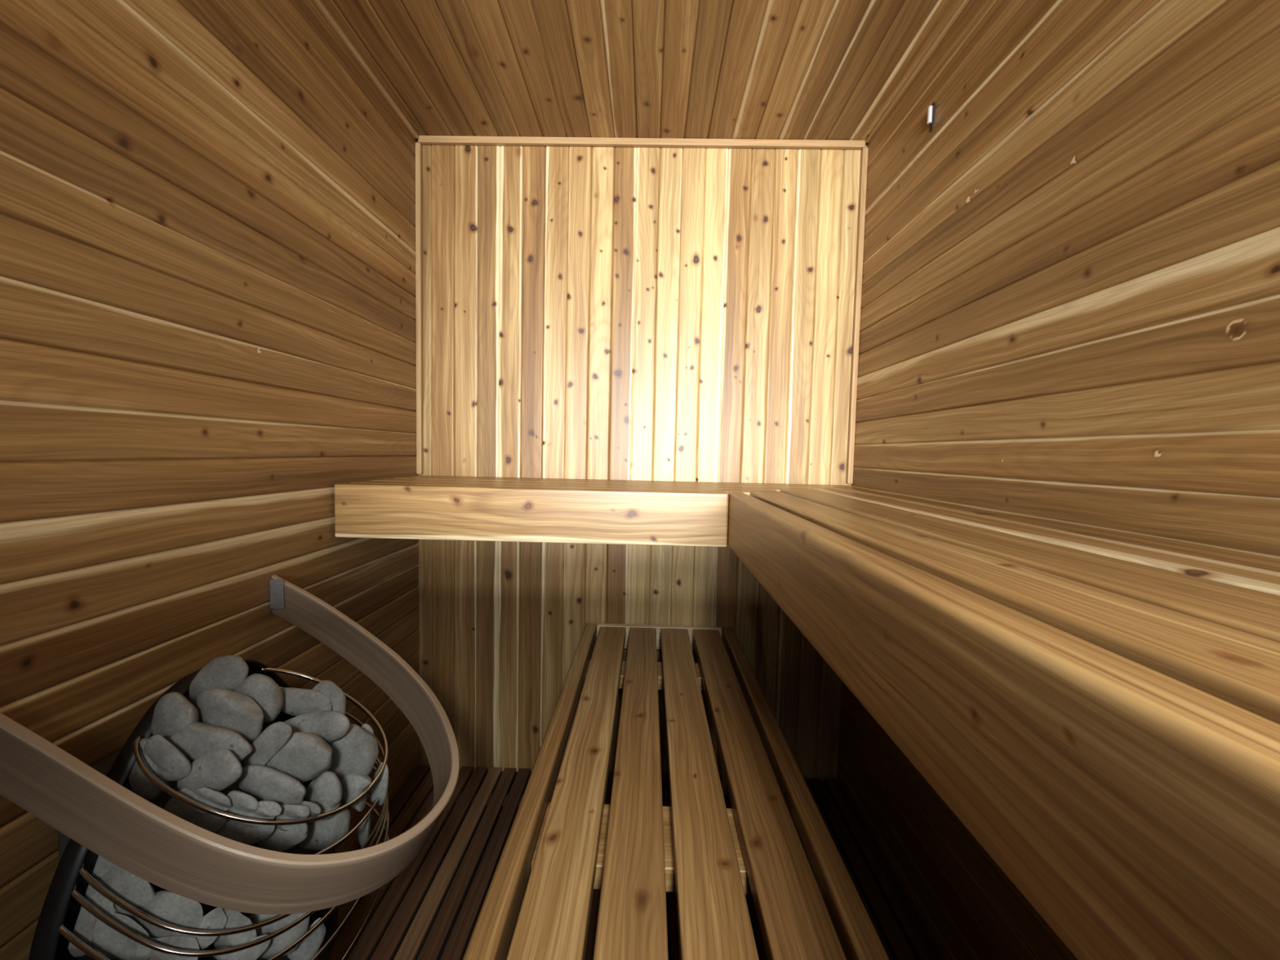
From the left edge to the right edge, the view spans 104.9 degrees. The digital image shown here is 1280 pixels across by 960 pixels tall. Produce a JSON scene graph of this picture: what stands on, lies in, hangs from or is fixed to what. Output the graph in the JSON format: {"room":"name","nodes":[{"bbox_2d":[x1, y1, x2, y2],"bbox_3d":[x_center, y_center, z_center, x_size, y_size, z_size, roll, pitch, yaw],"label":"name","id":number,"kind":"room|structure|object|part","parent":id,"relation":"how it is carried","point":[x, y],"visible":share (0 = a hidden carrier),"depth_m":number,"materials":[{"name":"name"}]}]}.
{"room":"sauna","nodes":[
{"label":"sauna","id":0,"kind":"room"},
{"bbox_2d":[0,0,419,959],"bbox_3d":[-0.794,0.007,0.662,0.006,2.195,2.132,1,3,1],"label":"wall","id":1,"kind":"structure","parent":0,"point":[207,207],"depth_m":0.84,"materials":[{"name":"brown wood"}]},
{"bbox_2d":[28,654,389,959],"bbox_3d":[-0.613,0.553,0.804,0.370,0.572,0.486,1,3,1],"label":"heater","id":2,"kind":"object","parent":1,"relation":"attached to","point":[64,899],"depth_m":0.68,"materials":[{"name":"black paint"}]},
{"bbox_3d":[-0.683,0.560,0.606,0.025,0.064,0.018,1,3,1],"label":"heater stone","id":3,"kind":"part","parent":2,"relation":"part of","materials":[{"name":"grey stone"}]},
{"bbox_3d":[-0.672,0.547,0.619,0.045,0.091,0.028,1,3,1],"label":"heater stone","id":4,"kind":"part","parent":2,"relation":"part of","materials":[{"name":"grey stone"}]},
{"bbox_3d":[-0.675,0.494,0.630,0.036,0.047,0.019,1,3,1],"label":"heater stone","id":5,"kind":"part","parent":2,"relation":"part of","materials":[{"name":"grey stone"}]},
{"bbox_3d":[-0.642,0.568,0.610,0.086,0.064,0.022,1,3,1],"label":"heater stone","id":6,"kind":"part","parent":2,"relation":"part of","materials":[{"name":"grey stone"}]},
{"bbox_3d":[-0.654,0.527,0.627,0.082,0.081,0.025,2,3,7],"label":"heater stone","id":7,"kind":"part","parent":2,"relation":"part of","materials":[{"name":"grey stone"}]},
{"bbox_3d":[-0.665,0.400,0.678,0.050,0.093,0.036,1,3,1],"label":"heater stone","id":8,"kind":"part","parent":2,"relation":"part of","materials":[{"name":"grey stone"}]},
{"bbox_3d":[-0.604,0.563,0.630,0.099,0.085,0.034,1,3,1],"label":"heater stone","id":9,"kind":"part","parent":2,"relation":"part of","materials":[{"name":"grey stone"}]},
{"bbox_3d":[-0.639,0.375,0.664,0.074,0.066,0.020,2,3,8],"label":"heater stone","id":10,"kind":"part","parent":2,"relation":"part of","materials":[{"name":"grey stone"}]},
{"bbox_3d":[-0.588,0.589,0.611,0.071,0.046,0.015,1,3,1],"label":"heater stone","id":11,"kind":"part","parent":2,"relation":"part of","materials":[{"name":"grey stone"}]},
{"bbox_3d":[-0.656,0.344,0.700,0.064,0.087,0.036,1,3,1],"label":"heater stone","id":12,"kind":"part","parent":2,"relation":"part of","materials":[{"name":"grey stone"}]},
{"bbox_3d":[-0.607,0.454,0.670,0.099,0.078,0.030,1,3,1],"label":"heater stone","id":13,"kind":"part","parent":2,"relation":"part of","materials":[{"name":"grey stone"}]},
{"bbox_3d":[-0.584,0.401,0.670,0.095,0.077,0.029,1,3,1],"label":"heater stone","id":14,"kind":"part","parent":2,"relation":"part of","materials":[{"name":"grey stone"}]},
{"bbox_3d":[-0.606,0.370,0.689,0.128,0.064,0.029,1,3,1],"label":"heater stone","id":15,"kind":"part","parent":2,"relation":"part of","materials":[{"name":"grey stone"}]},
{"bbox_3d":[-0.558,0.578,0.626,0.052,0.056,0.015,1,3,-6],"label":"heater stone","id":16,"kind":"part","parent":2,"relation":"part of","materials":[{"name":"grey stone"}]},
{"bbox_3d":[-0.571,0.428,0.657,0.055,0.041,0.016,1,3,1],"label":"heater stone","id":17,"kind":"part","parent":2,"relation":"part of","materials":[{"name":"grey stone"}]},
{"bbox_3d":[-0.644,0.311,0.759,0.085,0.086,0.030,1,3,1],"label":"heater stone","id":18,"kind":"part","parent":2,"relation":"part of","materials":[{"name":"grey stone"}]},
{"bbox_3d":[-0.604,0.350,0.725,0.111,0.093,0.040,1,3,1],"label":"heater stone","id":19,"kind":"part","parent":2,"relation":"part of","materials":[{"name":"grey stone"}]},
{"bbox_3d":[-0.540,0.590,0.647,0.063,0.072,0.025,1,3,1],"label":"heater stone","id":20,"kind":"part","parent":2,"relation":"part of","materials":[{"name":"grey stone"}]},
{"bbox_3d":[-0.527,0.624,0.646,0.066,0.036,0.019,0,3,-15],"label":"heater stone","id":21,"kind":"part","parent":2,"relation":"part of","materials":[{"name":"grey stone"}]},
{"bbox_3d":[-0.540,0.439,0.667,0.049,0.039,0.019,1,3,1],"label":"heater stone","id":22,"kind":"part","parent":2,"relation":"part of","materials":[{"name":"grey stone"}]},
{"bbox_3d":[-0.546,0.481,0.677,0.086,0.047,0.022,1,3,1],"label":"heater stone","id":23,"kind":"part","parent":2,"relation":"part of","materials":[{"name":"grey stone"}]},
{"bbox_3d":[-0.601,0.339,0.764,0.095,0.082,0.040,2,3,7],"label":"heater stone","id":24,"kind":"part","parent":2,"relation":"part of","materials":[{"name":"grey stone"}]},
{"bbox_3d":[-0.521,0.457,0.672,0.064,0.043,0.018,1,3,1],"label":"heater stone","id":25,"kind":"part","parent":2,"relation":"part of","materials":[{"name":"grey stone"}]},
{"bbox_3d":[-0.540,0.388,0.712,0.077,0.082,0.020,1,3,1],"label":"heater stone","id":26,"kind":"part","parent":2,"relation":"part of","materials":[{"name":"grey stone"}]},
{"bbox_3d":[-0.523,0.434,0.697,0.105,0.067,0.026,1,3,1],"label":"heater stone","id":27,"kind":"part","parent":2,"relation":"part of","materials":[{"name":"grey stone"}]},
{"bbox_3d":[-0.513,0.634,0.692,0.079,0.087,0.036,1,3,1],"label":"heater stone","id":28,"kind":"part","parent":2,"relation":"part of","materials":[{"name":"grey stone"}]},
{"bbox_3d":[-0.513,0.505,0.698,0.075,0.052,0.023,1,3,1],"label":"heater stone","id":29,"kind":"part","parent":2,"relation":"part of","materials":[{"name":"grey stone"}]},
{"bbox_3d":[-0.490,0.474,0.692,0.053,0.045,0.021,1,3,1],"label":"heater stone","id":30,"kind":"part","parent":2,"relation":"part of","materials":[{"name":"grey stone"}]},
{"bbox_3d":[-0.514,0.410,0.728,0.124,0.080,0.039,1,3,1],"label":"heater stone","id":31,"kind":"part","parent":2,"relation":"part of","materials":[{"name":"grey stone"}]},
{"bbox_3d":[-0.550,0.360,0.795,0.110,0.051,0.030,1,3,1],"label":"heater stone","id":32,"kind":"part","parent":2,"relation":"part of","materials":[{"name":"grey stone"}]},
{"bbox_3d":[-0.495,0.684,0.727,0.049,0.071,0.023,0,3,-17],"label":"heater stone","id":33,"kind":"part","parent":2,"relation":"part of","materials":[{"name":"grey stone"}]},
{"bbox_3d":[-0.476,0.474,0.703,0.045,0.036,0.017,1,3,1],"label":"heater stone","id":34,"kind":"part","parent":2,"relation":"part of","materials":[{"name":"grey stone"}]},
{"bbox_3d":[-0.514,0.389,0.771,0.125,0.063,0.031,1,3,1],"label":"heater stone","id":35,"kind":"part","parent":2,"relation":"part of","materials":[{"name":"grey stone"}]},
{"bbox_3d":[-0.475,0.472,0.737,0.062,0.077,0.032,1,3,1],"label":"heater stone","id":36,"kind":"part","parent":2,"relation":"part of","materials":[{"name":"grey stone"}]},
{"bbox_3d":[-0.491,0.535,0.756,0.083,0.075,0.035,1,3,1],"label":"heater stone","id":37,"kind":"part","parent":2,"relation":"part of","materials":[{"name":"grey stone"}]},
{"bbox_3d":[-0.524,0.385,0.816,0.081,0.112,0.040,3,4,22],"label":"heater stone","id":38,"kind":"part","parent":2,"relation":"part of","materials":[{"name":"grey stone"}]},
{"bbox_3d":[-0.475,0.448,0.801,0.100,0.108,0.053,1,3,1],"label":"heater stone","id":39,"kind":"part","parent":2,"relation":"part of","materials":[{"name":"grey stone"}]},
{"bbox_3d":[-0.461,0.502,0.792,0.068,0.073,0.036,1,3,1],"label":"heater stone","id":40,"kind":"part","parent":2,"relation":"part of","materials":[{"name":"grey stone"}]},
{"bbox_3d":[-0.468,0.600,0.837,0.026,0.076,0.024,1,3,1],"label":"heater stone","id":41,"kind":"part","parent":2,"relation":"part of","materials":[{"name":"grey stone"}]},
{"bbox_3d":[-0.465,0.434,0.833,0.033,0.046,0.018,1,3,1],"label":"heater stone","id":42,"kind":"part","parent":2,"relation":"part of","materials":[{"name":"grey stone"}]},
{"bbox_3d":[-0.446,0.521,0.841,0.035,0.077,0.021,1,3,1],"label":"heater stone","id":43,"kind":"part","parent":2,"relation":"part of","materials":[{"name":"grey stone"}]},
{"bbox_2d":[0,574,459,915],"bbox_3d":[-0.543,0.385,0.807,0.508,0.320,0.525,1,3,1],"label":"guard rail","id":44,"kind":"object","parent":1,"relation":"attached to","point":[163,849],"visible":1,"depth_m":0.56,"materials":[{"name":"brown wood"}]},
{"bbox_2d":[311,0,418,138],"bbox_3d":[-0.761,-1.080,0.585,0.014,0.014,2.102,1,3,1],"label":"trim","id":45,"kind":"structure","parent":1,"relation":"attached to","point":[319,5],"depth_m":1.31,"materials":[{"name":"brown wood"}]},
{"bbox_2d":[335,769,917,959],"bbox_3d":[-0.068,1.135,0.707,1.538,0.030,2.160,1,3,1],"label":"floor","id":46,"kind":"structure","parent":0,"point":[662,778],"depth_m":1.28,"materials":[{"name":"brown wood"}]},
{"bbox_2d":[328,764,938,959],"bbox_3d":[-0.068,1.108,0.704,1.488,0.025,2.098,1,3,1],"label":"duckboard","id":47,"kind":"object","parent":46,"relation":"on","point":[455,946],"visible":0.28,"depth_m":1.30,"materials":[{"name":"brown wood"}]},
{"bbox_2d":[462,622,889,959],"bbox_3d":[0.046,0.818,0.933,0.514,0.532,1.612,1,3,1],"label":"bench","id":48,"kind":"object","parent":47,"relation":"on","point":[774,845],"visible":1,"depth_m":0.79,"materials":[{"name":"brown wood"}]},
{"bbox_3d":[-0.187,0.592,0.924,0.038,0.090,1.612,1,3,1],"label":"rail","id":49,"kind":"part","parent":48,"relation":"part of","materials":[{"name":"brown wood"}]},
{"bbox_3d":[0.066,0.547,1.712,0.434,0.080,0.026,1,3,1],"label":"rail","id":50,"kind":"part","parent":48,"relation":"part of","materials":[{"name":"brown wood"}]},
{"bbox_3d":[0.297,0.828,1.664,0.038,0.440,0.088,1,3,1],"label":"leg","id":51,"kind":"part","parent":48,"relation":"part of","materials":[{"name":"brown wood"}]},
{"bbox_3d":[0.289,0.605,0.916,0.038,0.090,1.612,1,3,1],"label":"rail","id":52,"kind":"part","parent":48,"relation":"part of","materials":[{"name":"brown wood"}]},
{"bbox_2d":[320,0,962,140],"bbox_3d":[-0.019,-1.073,0.587,1.498,0.006,2.132,1,3,1],"label":"ceiling","id":53,"kind":"structure","parent":0,"point":[763,69],"depth_m":1.31,"materials":[{"name":"brown wood"}]},
{"bbox_2d":[417,138,866,782],"bbox_3d":[-0.024,-0.035,1.704,1.514,2.195,0.006,1,3,1],"label":"wall","id":54,"kind":"structure","parent":0,"point":[640,313],"depth_m":1.68,"materials":[{"name":"brown wood"}]},
{"bbox_2d":[414,142,423,474],"bbox_3d":[-0.752,-0.572,1.676,0.018,1.107,0.018,1,3,1],"label":"trim","id":55,"kind":"structure","parent":54,"relation":"attached to","point":[419,198],"depth_m":1.67,"materials":[{"name":"brown wood"}]},
{"bbox_2d":[334,475,854,546],"bbox_3d":[-0.030,0.082,1.468,1.486,0.137,0.464,1,3,1],"label":"bench","id":56,"kind":"object","parent":54,"relation":"attached to","point":[420,507],"visible":0.93,"depth_m":1.24,"materials":[{"name":"brown wood"}]},
{"bbox_2d":[417,135,866,150],"bbox_3d":[0.000,-1.119,1.631,1.480,0.022,0.018,1,3,1],"label":"trim","id":57,"kind":"structure","parent":54,"relation":"attached to","point":[423,140],"depth_m":1.62,"materials":[{"name":"brown wood"}]},
{"bbox_2d":[845,147,868,484],"bbox_3d":[0.727,-0.538,1.650,0.018,1.107,0.018,1,3,1],"label":"trim","id":58,"kind":"structure","parent":54,"relation":"attached to","point":[864,158],"depth_m":1.64,"materials":[{"name":"brown wood"}]},
{"bbox_2d":[837,0,1279,959],"bbox_3d":[0.708,0.042,0.636,0.006,2.195,2.132,1,3,1],"label":"wall","id":59,"kind":"structure","parent":0,"point":[1070,310],"depth_m":0.83,"materials":[{"name":"brown wood"}]},
{"bbox_2d":[865,0,970,142],"bbox_3d":[0.723,-1.047,0.559,0.012,0.012,2.102,1,3,1],"label":"trim","id":60,"kind":"structure","parent":59,"relation":"attached to","point":[963,4],"depth_m":1.28,"materials":[{"name":"brown wood"}]},
{"bbox_2d":[927,102,935,132],"bbox_3d":[0.729,-0.914,1.239,0.016,0.072,0.026,1,3,1],"label":"wall sensor","id":61,"kind":"object","parent":59,"relation":"attached to","point":[931,108],"visible":1,"depth_m":1.23,"materials":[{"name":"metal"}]},
{"bbox_2d":[727,486,1279,959],"bbox_3d":[0.446,0.591,0.625,0.490,1.037,2.028,1,3,1],"label":"bench","id":62,"kind":"object","parent":59,"relation":"attached to","point":[1098,708],"visible":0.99,"depth_m":0.28,"materials":[{"name":"brown wood"}]}
]}

